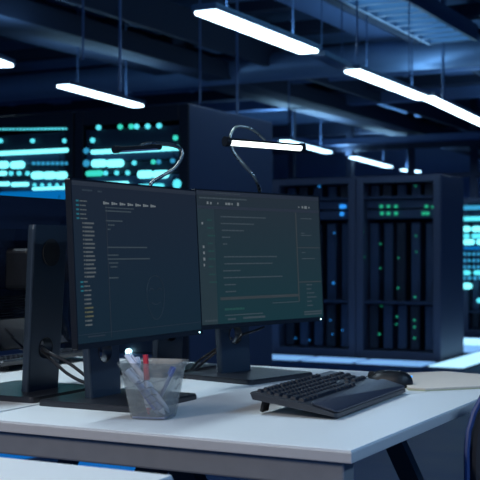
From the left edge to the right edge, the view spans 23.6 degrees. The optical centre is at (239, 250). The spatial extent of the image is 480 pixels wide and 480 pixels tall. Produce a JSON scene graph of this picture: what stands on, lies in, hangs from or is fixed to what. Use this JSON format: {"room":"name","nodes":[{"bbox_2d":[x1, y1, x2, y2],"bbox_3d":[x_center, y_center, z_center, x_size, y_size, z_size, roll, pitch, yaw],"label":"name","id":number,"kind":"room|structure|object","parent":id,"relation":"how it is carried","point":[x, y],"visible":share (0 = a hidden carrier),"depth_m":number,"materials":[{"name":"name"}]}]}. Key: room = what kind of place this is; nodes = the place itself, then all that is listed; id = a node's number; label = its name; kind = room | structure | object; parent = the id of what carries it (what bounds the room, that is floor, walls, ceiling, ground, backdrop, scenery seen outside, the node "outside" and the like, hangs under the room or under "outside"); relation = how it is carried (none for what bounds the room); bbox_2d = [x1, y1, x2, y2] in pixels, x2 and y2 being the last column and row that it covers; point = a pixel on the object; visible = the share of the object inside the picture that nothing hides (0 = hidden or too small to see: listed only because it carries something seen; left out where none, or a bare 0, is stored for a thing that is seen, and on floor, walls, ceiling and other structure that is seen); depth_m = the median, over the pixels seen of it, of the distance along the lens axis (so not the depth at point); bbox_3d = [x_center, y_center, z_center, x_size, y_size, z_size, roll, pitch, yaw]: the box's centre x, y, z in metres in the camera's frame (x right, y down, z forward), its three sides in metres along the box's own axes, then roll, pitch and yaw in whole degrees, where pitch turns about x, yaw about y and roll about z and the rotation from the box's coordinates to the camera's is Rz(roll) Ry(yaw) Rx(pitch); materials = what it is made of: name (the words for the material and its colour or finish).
{"room":"server room","nodes":[
{"label":"server room","id":0,"kind":"room"},
{"bbox_2d":[0,0,479,139],"bbox_3d":[2.558,-2.552,11.359,18.400,0.100,25.900,0,0,28],"label":"ceiling","id":1,"kind":"structure","parent":0,"point":[280,117],"depth_m":14.42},
{"bbox_2d":[0,54,15,66],"bbox_3d":[-2.002,-1.996,8.840,0.160,1.011,1.053,0,0,12],"label":"ceiling light","id":2,"kind":"object","parent":1,"relation":"hanging from","point":[5,61],"visible":1,"depth_m":9.19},
{"bbox_2d":[0,59,12,66],"bbox_3d":[-2.002,-1.502,8.840,0.130,0.022,1.013,0,0,12],"label":"diffuser","id":3,"kind":"object","parent":2,"relation":"attached to","point":[3,62],"depth_m":9.21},
{"bbox_2d":[82,0,83,59],"bbox_3d":[-1.092,-1.915,8.000,0.070,1.173,0.070,0,0,28],"label":"pipe","id":4,"kind":"object","parent":1,"relation":"hanging from","point":[82,0],"visible":1,"depth_m":7.99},
{"bbox_2d":[55,7,145,106],"bbox_3d":[-1.334,-1.996,11.190,0.160,1.011,1.587,0,0,21],"label":"ceiling light","id":5,"kind":"object","parent":1,"relation":"hanging from","point":[77,87],"visible":0.93,"depth_m":11.02,"materials":[{"name":"plastic"}]},
{"bbox_2d":[57,85,142,106],"bbox_3d":[-1.334,-1.502,11.190,0.130,0.022,1.547,0,0,21],"label":"diffuser","id":6,"kind":"object","parent":5,"relation":"attached to","point":[88,90],"depth_m":11.10,"materials":[{"name":"plastic"}]},
{"bbox_2d":[118,0,121,91],"bbox_3d":[-0.835,-1.804,8.000,0.090,1.396,0.090,0,0,28],"label":"pipe","id":7,"kind":"object","parent":1,"relation":"hanging from","point":[119,1],"visible":1,"depth_m":7.99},
{"bbox_2d":[47,101,341,155],"bbox_3d":[-2.234,-2.252,17.534,0.300,0.200,19.000,0,0,28],"label":"ceiling beam","id":8,"kind":"structure","parent":1,"relation":"attached to","point":[60,102],"depth_m":23.77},
{"bbox_2d":[199,0,200,103],"bbox_3d":[-0.330,-1.858,9.500,0.070,1.288,0.070,0,0,28],"label":"pipe","id":9,"kind":"object","parent":1,"relation":"hanging from","point":[199,0],"visible":1,"depth_m":9.49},
{"bbox_2d":[236,0,237,113],"bbox_3d":[-0.025,-1.817,9.500,0.090,1.370,0.090,0,0,28],"label":"pipe","id":10,"kind":"object","parent":1,"relation":"hanging from","point":[236,0],"visible":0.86,"depth_m":9.49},
{"bbox_2d":[0,33,479,101],"bbox_3d":[2.468,-2.154,11.188,17.000,0.697,0.334,0,0,28],"label":"ceiling beam","id":11,"kind":"structure","parent":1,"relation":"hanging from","point":[390,56],"depth_m":12.17,"materials":[{"name":"metal"}]},
{"bbox_2d":[0,66,479,105],"bbox_3d":[3.147,-2.246,12.486,17.000,0.512,0.224,0,0,28],"label":"ventilation duct","id":12,"kind":"object","parent":1,"relation":"hanging from","point":[468,68],"visible":0.27,"depth_m":14.37,"materials":[{"name":"metal"}]},
{"bbox_2d":[0,0,479,153],"bbox_3d":[1.415,-1.942,15.625,0.300,0.180,19.000,0,0,28],"label":"ceiling beam","id":13,"kind":"structure","parent":1,"relation":"attached to","point":[26,16],"depth_m":11.36,"materials":[{"name":"metal"}]},
{"bbox_2d":[0,26,479,157],"bbox_3d":[0.417,-2.022,15.018,0.340,0.140,21.000,0,0,28],"label":"ceiling beam","id":14,"kind":"structure","parent":1,"relation":"attached to","point":[5,32],"depth_m":12.57,"materials":[{"name":"metal"}]},
{"bbox_2d":[0,73,479,116],"bbox_3d":[3.761,-2.132,13.659,18.000,0.160,0.250,0,0,28],"label":"ceiling beam","id":15,"kind":"structure","parent":1,"relation":"attached to","point":[426,81],"depth_m":15.89,"materials":[{"name":"metal"}]},
{"bbox_2d":[29,0,462,132],"bbox_3d":[0.215,-2.302,15.124,0.140,0.200,21.000,0,0,28],"label":"ceiling beam","id":16,"kind":"structure","parent":1,"relation":"attached to","point":[43,2],"depth_m":12.32,"materials":[{"name":"metal"}]},
{"bbox_2d":[191,0,320,53],"bbox_3d":[0.150,-1.996,7.953,0.185,1.011,1.671,0,0,27],"label":"ceiling light","id":17,"kind":"object","parent":1,"relation":"hanging from","point":[218,13],"visible":1,"depth_m":7.77,"materials":[{"name":"plastic"}]},
{"bbox_2d":[58,0,479,131],"bbox_3d":[1.489,-2.102,14.457,0.060,0.300,21.000,0,0,28],"label":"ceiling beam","id":18,"kind":"structure","parent":1,"relation":"attached to","point":[166,17],"depth_m":11.04,"materials":[{"name":"metal"}]},
{"bbox_2d":[286,20,291,121],"bbox_3d":[0.533,-1.952,12.499,0.070,1.100,0.070,0,0,28],"label":"pipe","id":19,"kind":"object","parent":1,"relation":"hanging from","point":[286,20],"visible":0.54,"depth_m":12.49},
{"bbox_2d":[278,111,333,152],"bbox_3d":[0.971,-1.996,16.619,0.170,1.011,2.017,0,0,22],"label":"ceiling light","id":20,"kind":"object","parent":1,"relation":"hanging from","point":[310,146],"visible":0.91,"depth_m":16.54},
{"bbox_2d":[279,140,331,152],"bbox_3d":[0.971,-1.502,16.619,0.140,0.022,1.977,0,0,22],"label":"diffuser","id":21,"kind":"object","parent":20,"relation":"attached to","point":[310,146],"depth_m":16.70,"materials":[{"name":"plastic"}]},
{"bbox_2d":[309,0,352,69],"bbox_3d":[0.739,-2.005,9.236,0.130,0.994,0.735,0,0,23],"label":"channel","id":22,"kind":"object","parent":1,"relation":"hanging from","point":[324,56],"visible":0.91,"depth_m":9.15,"materials":[{"name":"metal"}]},
{"bbox_2d":[356,0,357,55],"bbox_3d":[0.763,-1.887,7.500,0.050,1.230,0.050,0,0,28],"label":"pipe","id":23,"kind":"object","parent":1,"relation":"hanging from","point":[356,0],"visible":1,"depth_m":7.50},
{"bbox_2d":[348,154,393,167],"bbox_3d":[2.240,-1.996,19.518,0.170,1.011,2.295,0,0,22],"label":"ceiling light","id":24,"kind":"object","parent":1,"relation":"hanging from","point":[358,157],"visible":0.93,"depth_m":19.23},
{"bbox_2d":[344,14,428,99],"bbox_3d":[1.368,-1.996,10.461,0.165,1.011,1.976,0,0,27],"label":"ceiling light","id":25,"kind":"object","parent":1,"relation":"hanging from","point":[360,71],"visible":0.95,"depth_m":10.30,"materials":[{"name":"plastic"}]},
{"bbox_2d":[345,69,427,99],"bbox_3d":[1.368,-1.502,10.461,0.135,0.022,1.936,0,0,27],"label":"diffuser","id":26,"kind":"object","parent":25,"relation":"attached to","point":[370,75],"depth_m":10.30,"materials":[{"name":"plastic"}]},
{"bbox_2d":[339,0,477,44],"bbox_3d":[0.921,-2.197,8.524,0.460,0.610,4.400,0,0,28],"label":"ventilation grille","id":27,"kind":"object","parent":1,"relation":"hanging from","point":[431,21],"visible":0.98,"depth_m":9.56,"materials":[{"name":"metal"}]},
{"bbox_2d":[408,0,409,77],"bbox_3d":[1.102,-1.815,7.500,0.035,1.374,0.035,0,0,28],"label":"pipe","id":28,"kind":"object","parent":1,"relation":"hanging from","point":[408,0],"visible":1,"depth_m":7.50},
{"bbox_2d":[399,167,421,172],"bbox_3d":[3.197,-1.996,21.554,0.230,1.011,0.726,0,0,26],"label":"ceiling light","id":29,"kind":"object","parent":1,"relation":"hanging from","point":[417,170],"visible":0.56,"depth_m":21.30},
{"bbox_2d":[442,0,443,99],"bbox_3d":[1.853,-1.940,10.500,0.110,1.123,0.110,0,0,28],"label":"pipe","id":30,"kind":"object","parent":1,"relation":"hanging from","point":[442,0],"visible":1,"depth_m":10.49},
{"bbox_2d":[423,92,479,125],"bbox_3d":[2.529,-1.996,12.823,0.161,1.011,3.479,0,0,24],"label":"ceiling light","id":31,"kind":"object","parent":1,"relation":"hanging from","point":[434,98],"visible":0.75,"depth_m":12.08,"materials":[{"name":"plastic"}]},
{"bbox_2d":[34,336,479,479],"bbox_3d":[2.558,1.098,11.359,18.400,0.100,25.900,0,0,28],"label":"floor","id":32,"kind":"structure","parent":0,"point":[438,452],"depth_m":6.04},
{"bbox_2d":[0,453,41,460],"bbox_3d":[-1.202,1.038,5.877,0.420,0.020,0.600,0,0,28],"label":"floor light","id":33,"kind":"object","parent":32,"relation":"on","point":[1,455],"visible":0.03,"depth_m":5.75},
{"bbox_2d":[0,453,32,459],"bbox_3d":[-1.202,1.032,5.877,0.390,0.008,0.570,0,0,28],"label":"diffuser","id":34,"kind":"object","parent":33,"relation":"attached to","point":[1,455],"depth_m":5.75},
{"bbox_2d":[25,457,41,460],"bbox_3d":[-1.202,1.042,5.877,0.420,0.012,0.600,0,0,28],"label":"tray","id":35,"kind":"object","parent":33,"relation":"on","point":[26,458],"depth_m":5.75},
{"bbox_2d":[0,112,74,355],"bbox_3d":[-1.223,0.059,8.415,0.878,1.979,1.222,0,0,28],"label":"rack","id":36,"kind":"object","parent":32,"relation":"on","point":[37,151],"visible":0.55,"depth_m":7.83,"materials":[{"name":"metal"}]},
{"bbox_2d":[0,171,6,175],"bbox_3d":[-1.643,-0.537,7.954,0.070,0.030,0.012,0,0,28],"label":"indicator light","id":37,"kind":"object","parent":36,"relation":"on","point":[2,173],"depth_m":7.95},
{"bbox_2d":[0,161,8,168],"bbox_3d":[-1.635,-0.596,7.950,0.088,0.050,0.012,0,0,28],"label":"indicator light","id":38,"kind":"object","parent":36,"relation":"on","point":[3,164],"depth_m":7.94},
{"bbox_2d":[0,182,9,185],"bbox_3d":[-1.631,-0.464,7.948,0.096,0.028,0.012,0,0,28],"label":"indicator light","id":39,"kind":"object","parent":36,"relation":"attached to","point":[1,183],"depth_m":7.94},
{"bbox_2d":[10,161,24,168],"bbox_3d":[-1.527,-0.591,7.894,0.121,0.050,0.012,0,0,28],"label":"indicator light","id":40,"kind":"object","parent":36,"relation":"on","point":[13,164],"depth_m":7.89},
{"bbox_2d":[11,182,28,186],"bbox_3d":[-1.508,-0.457,7.884,0.146,0.028,0.012,0,0,28],"label":"indicator light","id":41,"kind":"object","parent":36,"relation":"attached to","point":[13,184],"depth_m":7.88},
{"bbox_2d":[0,148,68,155],"bbox_3d":[-1.410,-0.675,7.832,0.594,0.028,0.012,0,0,28],"label":"indicator light","id":42,"kind":"object","parent":36,"relation":"on","point":[3,151],"depth_m":7.84,"materials":[{"name":"plastic"}]},
{"bbox_2d":[31,172,43,178],"bbox_3d":[-1.376,-0.514,7.814,0.102,0.050,0.012,0,0,28],"label":"indicator light","id":43,"kind":"object","parent":36,"relation":"on","point":[34,175],"depth_m":7.81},
{"bbox_2d":[32,186,64,189],"bbox_3d":[-1.291,-0.423,7.770,0.276,0.020,0.012,0,0,28],"label":"indicator light","id":44,"kind":"object","parent":36,"relation":"on","point":[33,187],"depth_m":7.77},
{"bbox_2d":[43,172,55,178],"bbox_3d":[-1.286,-0.511,7.768,0.100,0.050,0.012,0,0,28],"label":"indicator light","id":45,"kind":"object","parent":36,"relation":"on","point":[46,175],"depth_m":7.76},
{"bbox_2d":[55,172,67,178],"bbox_3d":[-1.198,-0.508,7.721,0.099,0.050,0.012,0,0,28],"label":"indicator light","id":46,"kind":"object","parent":36,"relation":"on","point":[59,175],"depth_m":7.72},
{"bbox_2d":[0,457,172,479],"bbox_3d":[-0.660,0.683,1.393,0.780,0.730,0.950,0,0,28],"label":"desk","id":47,"kind":"object","parent":32,"relation":"on","point":[10,468],"visible":1,"depth_m":1.65,"materials":[{"name":"laminate"}]},
{"bbox_2d":[78,462,135,470],"bbox_3d":[-0.618,1.038,5.571,0.500,0.020,0.600,0,0,28],"label":"floor light","id":48,"kind":"object","parent":32,"relation":"on","point":[117,467],"visible":0.02,"depth_m":5.49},
{"bbox_2d":[0,356,216,464],"bbox_3d":[-0.602,0.683,2.886,0.782,0.730,1.144,0,0,28],"label":"desk","id":49,"kind":"object","parent":32,"relation":"on","point":[14,373],"visible":0.12,"depth_m":2.91,"materials":[{"name":"laminate"}]},
{"bbox_2d":[0,348,82,370],"bbox_3d":[-0.597,0.299,3.238,0.184,0.032,0.445,0,0,28],"label":"keyboard","id":50,"kind":"object","parent":49,"relation":"on","point":[6,361],"visible":0.38,"depth_m":3.12,"materials":[{"name":"plastic"}]},
{"bbox_2d":[0,195,84,402],"bbox_3d":[-0.479,0.097,2.564,0.240,0.442,0.480,0,0,28],"label":"monitor","id":51,"kind":"object","parent":49,"relation":"on","point":[34,271],"visible":0.9,"depth_m":2.54,"materials":[{"name":"black plastic"}]},
{"bbox_2d":[120,337,216,377],"bbox_3d":[-0.227,0.103,3.047,0.240,0.430,0.480,0,0,34],"label":"monitor","id":52,"kind":"object","parent":49,"relation":"on","point":[166,353],"visible":0.16,"depth_m":3.00,"materials":[{"name":"black plastic"}]},
{"bbox_2d":[75,104,271,365],"bbox_3d":[-0.436,0.059,8.004,0.878,1.979,1.222,0,0,28],"label":"rack","id":53,"kind":"object","parent":32,"relation":"on","point":[206,163],"visible":0.39,"depth_m":7.53,"materials":[{"name":"metal"}]},
{"bbox_2d":[83,160,89,166],"bbox_3d":[-1.019,-0.582,7.628,0.046,0.046,0.012,0,0,28],"label":"indicator light","id":54,"kind":"object","parent":53,"relation":"on","point":[86,163],"depth_m":7.62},
{"bbox_2d":[86,170,102,175],"bbox_3d":[-0.963,-0.513,7.598,0.132,0.036,0.012,0,0,28],"label":"indicator light","id":55,"kind":"object","parent":53,"relation":"on","point":[89,172],"depth_m":7.59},
{"bbox_2d":[91,159,106,166],"bbox_3d":[-0.929,-0.578,7.581,0.119,0.050,0.012,0,0,28],"label":"indicator light","id":56,"kind":"object","parent":53,"relation":"on","point":[94,162],"depth_m":7.58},
{"bbox_2d":[106,159,123,166],"bbox_3d":[-0.817,-0.573,7.522,0.133,0.050,0.012,0,0,28],"label":"indicator light","id":57,"kind":"object","parent":53,"relation":"attached to","point":[109,162],"depth_m":7.52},
{"bbox_2d":[91,146,177,153],"bbox_3d":[-0.684,-0.653,7.452,0.680,0.028,0.012,0,0,28],"label":"indicator light","id":58,"kind":"object","parent":53,"relation":"attached to","point":[165,149],"depth_m":7.46,"materials":[{"name":"plastic"}]},
{"bbox_2d":[137,170,152,177],"bbox_3d":[-0.612,-0.494,7.415,0.114,0.050,0.012,0,0,28],"label":"indicator light","id":59,"kind":"object","parent":53,"relation":"on","point":[140,173],"depth_m":7.41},
{"bbox_2d":[140,183,163,186],"bbox_3d":[-0.572,-0.419,7.394,0.189,0.026,0.012,0,0,28],"label":"indicator light","id":60,"kind":"object","parent":53,"relation":"on","point":[155,184],"depth_m":7.38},
{"bbox_2d":[152,170,168,177],"bbox_3d":[-0.508,-0.491,7.360,0.120,0.050,0.012,0,0,28],"label":"indicator light","id":61,"kind":"object","parent":53,"relation":"on","point":[155,173],"depth_m":7.36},
{"bbox_2d":[173,179,180,187],"bbox_3d":[-0.399,-0.426,7.303,0.059,0.059,0.012,0,0,28],"label":"indicator light","id":62,"kind":"object","parent":53,"relation":"on","point":[176,182],"depth_m":7.30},
{"bbox_2d":[0,365,479,479],"bbox_3d":[0.097,0.683,2.520,0.780,0.730,1.144,0,0,28],"label":"desk","id":63,"kind":"object","parent":32,"relation":"on","point":[224,431],"visible":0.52,"depth_m":2.10,"materials":[{"name":"laminate"}]},
{"bbox_2d":[39,178,202,412],"bbox_3d":[-0.253,0.090,2.419,0.240,0.457,0.480,0,0,28],"label":"monitor","id":64,"kind":"object","parent":63,"relation":"on","point":[134,265],"visible":1,"depth_m":2.37,"materials":[{"name":"black plastic"}]},
{"bbox_2d":[41,350,83,383],"bbox_3d":[-0.368,0.249,2.446,0.150,0.071,0.035,0,0,25],"label":"cable","id":65,"kind":"object","parent":64,"relation":"hanging from","point":[49,357],"visible":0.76,"depth_m":2.43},
{"bbox_2d":[41,347,83,375],"bbox_3d":[-0.381,0.242,2.445,0.148,0.069,0.042,0,0,34],"label":"cable","id":66,"kind":"object","parent":64,"relation":"attached to","point":[73,366],"visible":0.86,"depth_m":2.43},
{"bbox_2d":[111,141,183,185],"bbox_3d":[-0.202,-0.165,2.482,0.034,0.146,0.212,0,0,40],"label":"gooseneck lamp","id":67,"kind":"object","parent":64,"relation":"attached to","point":[146,146],"visible":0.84,"depth_m":2.49,"materials":[{"name":"silver metal"}]},
{"bbox_2d":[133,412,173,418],"bbox_3d":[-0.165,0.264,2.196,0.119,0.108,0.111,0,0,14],"label":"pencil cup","id":68,"kind":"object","parent":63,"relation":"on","point":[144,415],"visible":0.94,"depth_m":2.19,"materials":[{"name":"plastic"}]},
{"bbox_2d":[135,357,145,405],"bbox_3d":[-0.191,0.257,2.232,0.030,0.104,0.008,0,0,22],"label":"pen","id":69,"kind":"object","parent":68,"relation":"in","point":[136,358],"visible":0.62,"depth_m":2.23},
{"bbox_2d":[124,368,164,414],"bbox_3d":[-0.180,0.265,2.173,0.080,0.089,0.014,0,0,9],"label":"pen","id":70,"kind":"object","parent":68,"relation":"in","point":[131,375],"visible":1,"depth_m":2.17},
{"bbox_2d":[132,371,158,414],"bbox_3d":[-0.183,0.268,2.177,0.064,0.083,0.008,0,0,16],"label":"pen","id":71,"kind":"object","parent":68,"relation":"in","point":[146,399],"visible":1,"depth_m":2.17,"materials":[{"name":"blue"}]},
{"bbox_2d":[143,355,150,413],"bbox_3d":[-0.177,0.253,2.186,0.012,0.112,0.028,0,0,-27],"label":"marker","id":72,"kind":"object","parent":68,"relation":"in","point":[145,357],"visible":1,"depth_m":2.18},
{"bbox_2d":[125,352,169,412],"bbox_3d":[-0.178,0.252,2.204,0.091,0.114,0.012,0,0,14],"label":"pen","id":73,"kind":"object","parent":68,"relation":"in","point":[133,362],"visible":0.93,"depth_m":2.20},
{"bbox_2d":[159,366,175,396],"bbox_3d":[-0.145,0.266,2.218,0.044,0.087,0.008,0,0,-4],"label":"pen","id":74,"kind":"object","parent":68,"relation":"in","point":[171,371],"visible":0.75,"depth_m":2.22,"materials":[{"name":"blue"}]},
{"bbox_2d":[179,188,324,384],"bbox_3d":[0.016,0.086,2.895,0.240,0.464,0.480,0,0,41],"label":"monitor","id":75,"kind":"object","parent":63,"relation":"on","point":[260,255],"visible":0.98,"depth_m":2.85,"materials":[{"name":"black plastic"}]},
{"bbox_2d":[183,351,215,378],"bbox_3d":[-0.099,0.281,2.946,0.055,0.077,0.188,0,0,40],"label":"cable","id":76,"kind":"object","parent":75,"relation":"attached to","point":[213,353],"visible":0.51,"depth_m":2.98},
{"bbox_2d":[187,337,232,371],"bbox_3d":[-0.087,0.270,2.972,0.095,0.093,0.121,0,0,28],"label":"cable","id":77,"kind":"object","parent":75,"relation":"attached to","point":[231,338],"visible":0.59,"depth_m":3.02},
{"bbox_2d":[235,326,264,342],"bbox_3d":[0.030,0.210,2.897,0.091,0.039,0.022,0,0,-36],"label":"cable","id":78,"kind":"object","parent":75,"relation":"attached to","point":[262,327],"visible":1,"depth_m":2.88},
{"bbox_2d":[222,125,305,191],"bbox_3d":[0.072,-0.206,2.924,0.253,0.223,0.050,0,0,-35],"label":"gooseneck lamp","id":79,"kind":"object","parent":75,"relation":"attached to","point":[227,141],"visible":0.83,"depth_m":2.90,"materials":[{"name":"silver metal"}]},
{"bbox_2d":[250,371,405,417],"bbox_3d":[0.194,0.293,2.399,0.182,0.045,0.445,0,0,25],"label":"keyboard","id":80,"kind":"object","parent":63,"relation":"on","point":[330,393],"visible":1,"depth_m":2.32,"materials":[{"name":"plastic"}]},
{"bbox_2d":[366,370,412,387],"bbox_3d":[0.350,0.299,2.703,0.114,0.038,0.069,0,0,17],"label":"computer mouse","id":81,"kind":"object","parent":63,"relation":"on","point":[403,378],"visible":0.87,"depth_m":2.67,"materials":[{"name":"black plastic"}]},
{"bbox_2d":[406,371,479,390],"bbox_3d":[0.505,0.314,2.788,0.222,0.006,0.382,0,0,4],"label":"folder","id":82,"kind":"object","parent":63,"relation":"on","point":[438,380],"visible":0.8,"depth_m":2.74,"materials":[{"name":"paper"}]},
{"bbox_2d":[288,110,295,177],"bbox_3d":[0.872,-0.727,19.294,0.100,3.550,0.100,0,0,28],"label":"trim","id":83,"kind":"structure","parent":32,"relation":"on","point":[291,157],"depth_m":19.26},
{"bbox_2d":[272,354,313,361],"bbox_3d":[0.250,1.038,11.240,0.880,0.020,0.450,0,0,28],"label":"floor light","id":84,"kind":"object","parent":32,"relation":"on","point":[284,358],"visible":0.46,"depth_m":11.08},
{"bbox_2d":[272,177,355,357],"bbox_3d":[0.902,0.163,11.802,0.903,1.771,0.750,0,0,28],"label":"rack","id":85,"kind":"object","parent":32,"relation":"on","point":[335,336],"visible":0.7,"depth_m":11.50,"materials":[{"name":"metal"}]},
{"bbox_2d":[319,197,347,200],"bbox_3d":[0.892,-0.519,11.784,0.753,0.022,0.650,0,0,28],"label":"shelf","id":86,"kind":"object","parent":85,"relation":"attached to","point":[320,198],"depth_m":11.44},
{"bbox_2d":[323,299,347,302],"bbox_3d":[0.892,0.499,11.784,0.753,0.022,0.650,0,0,28],"label":"shelf","id":87,"kind":"object","parent":85,"relation":"attached to","point":[325,300],"depth_m":11.41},
{"bbox_2d":[299,357,368,364],"bbox_3d":[0.892,1.038,10.904,0.530,0.020,0.450,0,0,28],"label":"floor light","id":88,"kind":"object","parent":32,"relation":"on","point":[325,360],"visible":0.98,"depth_m":10.79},
{"bbox_2d":[346,124,353,175],"bbox_3d":[1.799,-0.727,18.809,0.100,3.550,0.100,0,0,28],"label":"trim","id":89,"kind":"structure","parent":32,"relation":"on","point":[349,129],"depth_m":18.77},
{"bbox_2d":[353,359,435,367],"bbox_3d":[1.437,1.038,10.619,0.660,0.020,0.450,0,0,28],"label":"floor light","id":90,"kind":"object","parent":32,"relation":"on","point":[372,362],"visible":0.98,"depth_m":10.51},
{"bbox_2d":[356,175,463,361],"bbox_3d":[1.688,0.163,11.390,0.860,1.771,0.750,0,0,28],"label":"rack","id":91,"kind":"object","parent":32,"relation":"on","point":[410,229],"visible":1,"depth_m":11.19,"materials":[{"name":"metal"}]},
{"bbox_2d":[364,300,432,304],"bbox_3d":[1.679,0.499,11.373,0.710,0.022,0.650,0,0,28],"label":"shelf","id":92,"kind":"object","parent":91,"relation":"attached to","point":[366,302],"depth_m":11.14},
{"bbox_2d":[364,195,432,199],"bbox_3d":[1.679,-0.519,11.373,0.710,0.022,0.650,0,0,28],"label":"shelf","id":93,"kind":"object","parent":91,"relation":"attached to","point":[366,197],"depth_m":11.12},
{"bbox_2d":[407,112,414,173],"bbox_3d":[2.725,-0.727,18.325,0.100,3.550,0.100,0,0,28],"label":"trim","id":94,"kind":"structure","parent":32,"relation":"on","point":[410,151],"depth_m":18.28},
{"bbox_2d":[426,352,479,369],"bbox_3d":[2.377,1.038,11.284,0.350,0.020,2.400,0,0,28],"label":"floor light","id":95,"kind":"object","parent":32,"relation":"on","point":[471,360],"visible":1,"depth_m":10.51,"materials":[{"name":"plastic"}]},
{"bbox_2d":[464,198,479,336],"bbox_3d":[3.287,0.198,14.339,0.844,1.700,0.842,0,0,28],"label":"rack","id":96,"kind":"object","parent":32,"relation":"on","point":[471,205],"visible":0.84,"depth_m":14.18,"materials":[{"name":"metal"}]},
{"bbox_2d":[464,270,470,274],"bbox_3d":[2.785,0.267,14.133,0.101,0.055,0.012,0,0,28],"label":"indicator light","id":97,"kind":"object","parent":96,"relation":"attached to","point":[466,272],"depth_m":14.12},
{"bbox_2d":[464,226,470,231],"bbox_3d":[2.785,-0.271,14.133,0.101,0.067,0.012,0,0,28],"label":"indicator light","id":98,"kind":"object","parent":96,"relation":"on","point":[466,228],"depth_m":14.12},
{"bbox_2d":[464,283,471,288],"bbox_3d":[2.791,0.430,14.131,0.126,0.072,0.012,0,0,28],"label":"indicator light","id":99,"kind":"object","parent":96,"relation":"attached to","point":[466,285],"depth_m":14.12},
{"bbox_2d":[464,239,474,244],"bbox_3d":[2.807,-0.111,14.122,0.151,0.067,0.012,0,0,28],"label":"indicator light","id":100,"kind":"object","parent":96,"relation":"on","point":[466,241],"depth_m":14.11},
{"bbox_2d":[464,216,479,220],"bbox_3d":[2.890,-0.396,14.079,0.337,0.052,0.012,0,0,28],"label":"indicator light","id":101,"kind":"object","parent":96,"relation":"attached to","point":[466,218],"depth_m":14.10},
{"bbox_2d":[464,205,479,209],"bbox_3d":[2.890,-0.531,14.079,0.337,0.052,0.012,0,0,28],"label":"indicator light","id":102,"kind":"object","parent":96,"relation":"attached to","point":[466,207],"depth_m":14.10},
{"bbox_2d":[468,310,479,312],"bbox_3d":[3.288,0.748,14.340,0.694,0.022,0.700,0,0,28],"label":"shelf","id":103,"kind":"object","parent":96,"relation":"attached to","point":[469,311],"depth_m":14.18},
{"bbox_2d":[472,226,479,231],"bbox_3d":[2.940,-0.269,14.052,0.224,0.067,0.012,0,0,28],"label":"indicator light","id":104,"kind":"object","parent":96,"relation":"on","point":[475,228],"depth_m":14.07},
{"bbox_2d":[464,396,479,479],"bbox_3d":[0.676,0.621,2.077,0.637,0.855,0.606,0,0,8],"label":"office chair","id":105,"kind":"object","parent":32,"relation":"on","point":[472,433],"visible":1,"depth_m":2.26,"materials":[{"name":"plastic"}]},
{"bbox_2d":[464,345,479,353],"bbox_3d":[2.130,1.038,12.288,0.980,0.020,0.850,0,0,28],"label":"floor light","id":106,"kind":"object","parent":32,"relation":"on","point":[468,349],"visible":0.25,"depth_m":12.00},
{"bbox_2d":[464,338,479,345],"bbox_3d":[2.754,1.038,13.028,1.400,0.020,0.960,0,0,28],"label":"floor light","id":107,"kind":"object","parent":32,"relation":"on","point":[467,341],"visible":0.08,"depth_m":13.06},
{"bbox_2d":[470,98,477,197],"bbox_3d":[3.632,-0.727,17.850,0.100,3.550,0.100,0,0,28],"label":"trim","id":108,"kind":"structure","parent":32,"relation":"on","point":[473,101],"depth_m":17.80,"materials":[{"name":"metal"}]},
{"bbox_2d":[272,148,479,197],"bbox_3d":[8.515,-0.727,22.744,18.000,3.550,0.200,0,0,28],"label":"wall","id":109,"kind":"structure","parent":0,"point":[430,160],"depth_m":25.46,"materials":[{"name":"paint"}]},
{"bbox_2d":[276,0,473,75],"bbox_3d":[2.596,-2.232,13.878,0.340,0.160,21.000,0,0,28],"label":"trim","id":110,"kind":"structure","parent":109,"relation":"attached to","point":[331,14],"depth_m":10.74,"materials":[{"name":"metal"}]},
{"bbox_2d":[323,0,479,75],"bbox_3d":[2.966,-2.182,13.684,0.100,0.260,21.000,0,0,28],"label":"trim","id":111,"kind":"structure","parent":109,"relation":"attached to","point":[336,3],"depth_m":10.32,"materials":[{"name":"metal"}]},
{"bbox_3d":[-5.505,-0.727,15.578,0.200,3.550,25.900,0,0,28],"label":"wall","id":112,"kind":"structure","parent":0,"visible":0},
{"bbox_2d":[0,0,296,40],"bbox_3d":[1.930,-2.352,10.160,18.000,0.100,0.140,0,0,28],"label":"ceiling beam","id":113,"kind":"structure","parent":112,"relation":"attached to","point":[255,6],"depth_m":11.05,"materials":[{"name":"metal"}]},
{"bbox_2d":[0,2,479,62],"bbox_3d":[2.384,-2.312,11.026,18.000,0.120,0.200,0,0,28],"label":"ceiling beam","id":114,"kind":"structure","parent":112,"relation":"attached to","point":[471,11],"depth_m":11.96,"materials":[{"name":"metal"}]},
{"bbox_2d":[194,85,479,112],"bbox_3d":[3.976,-2.022,14.069,18.000,0.140,0.200,0,0,28],"label":"trim","id":115,"kind":"structure","parent":112,"relation":"attached to","point":[460,92],"depth_m":15.19,"materials":[{"name":"metal"}]},
{"bbox_2d":[272,114,479,138],"bbox_3d":[5.862,-2.112,17.673,18.000,0.220,0.200,0,0,28],"label":"trim","id":116,"kind":"structure","parent":112,"relation":"attached to","point":[327,128],"depth_m":19.88,"materials":[{"name":"metal"}]},
{"bbox_2d":[272,140,479,154],"bbox_3d":[5.455,-1.681,16.896,18.000,0.100,0.120,0,0,28],"label":"trim","id":117,"kind":"structure","parent":112,"relation":"attached to","point":[463,143],"depth_m":18.41,"materials":[{"name":"metal"}]},
{"bbox_2d":[272,172,479,179],"bbox_3d":[5.455,-1.185,16.896,18.000,0.070,0.120,0,0,28],"label":"trim","id":118,"kind":"structure","parent":112,"relation":"attached to","point":[464,174],"depth_m":18.12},
{"bbox_2d":[302,132,479,146],"bbox_3d":[5.302,-1.752,16.604,18.000,0.100,0.200,0,0,28],"label":"trim","id":119,"kind":"structure","parent":112,"relation":"attached to","point":[465,135],"depth_m":17.99,"materials":[{"name":"metal"}]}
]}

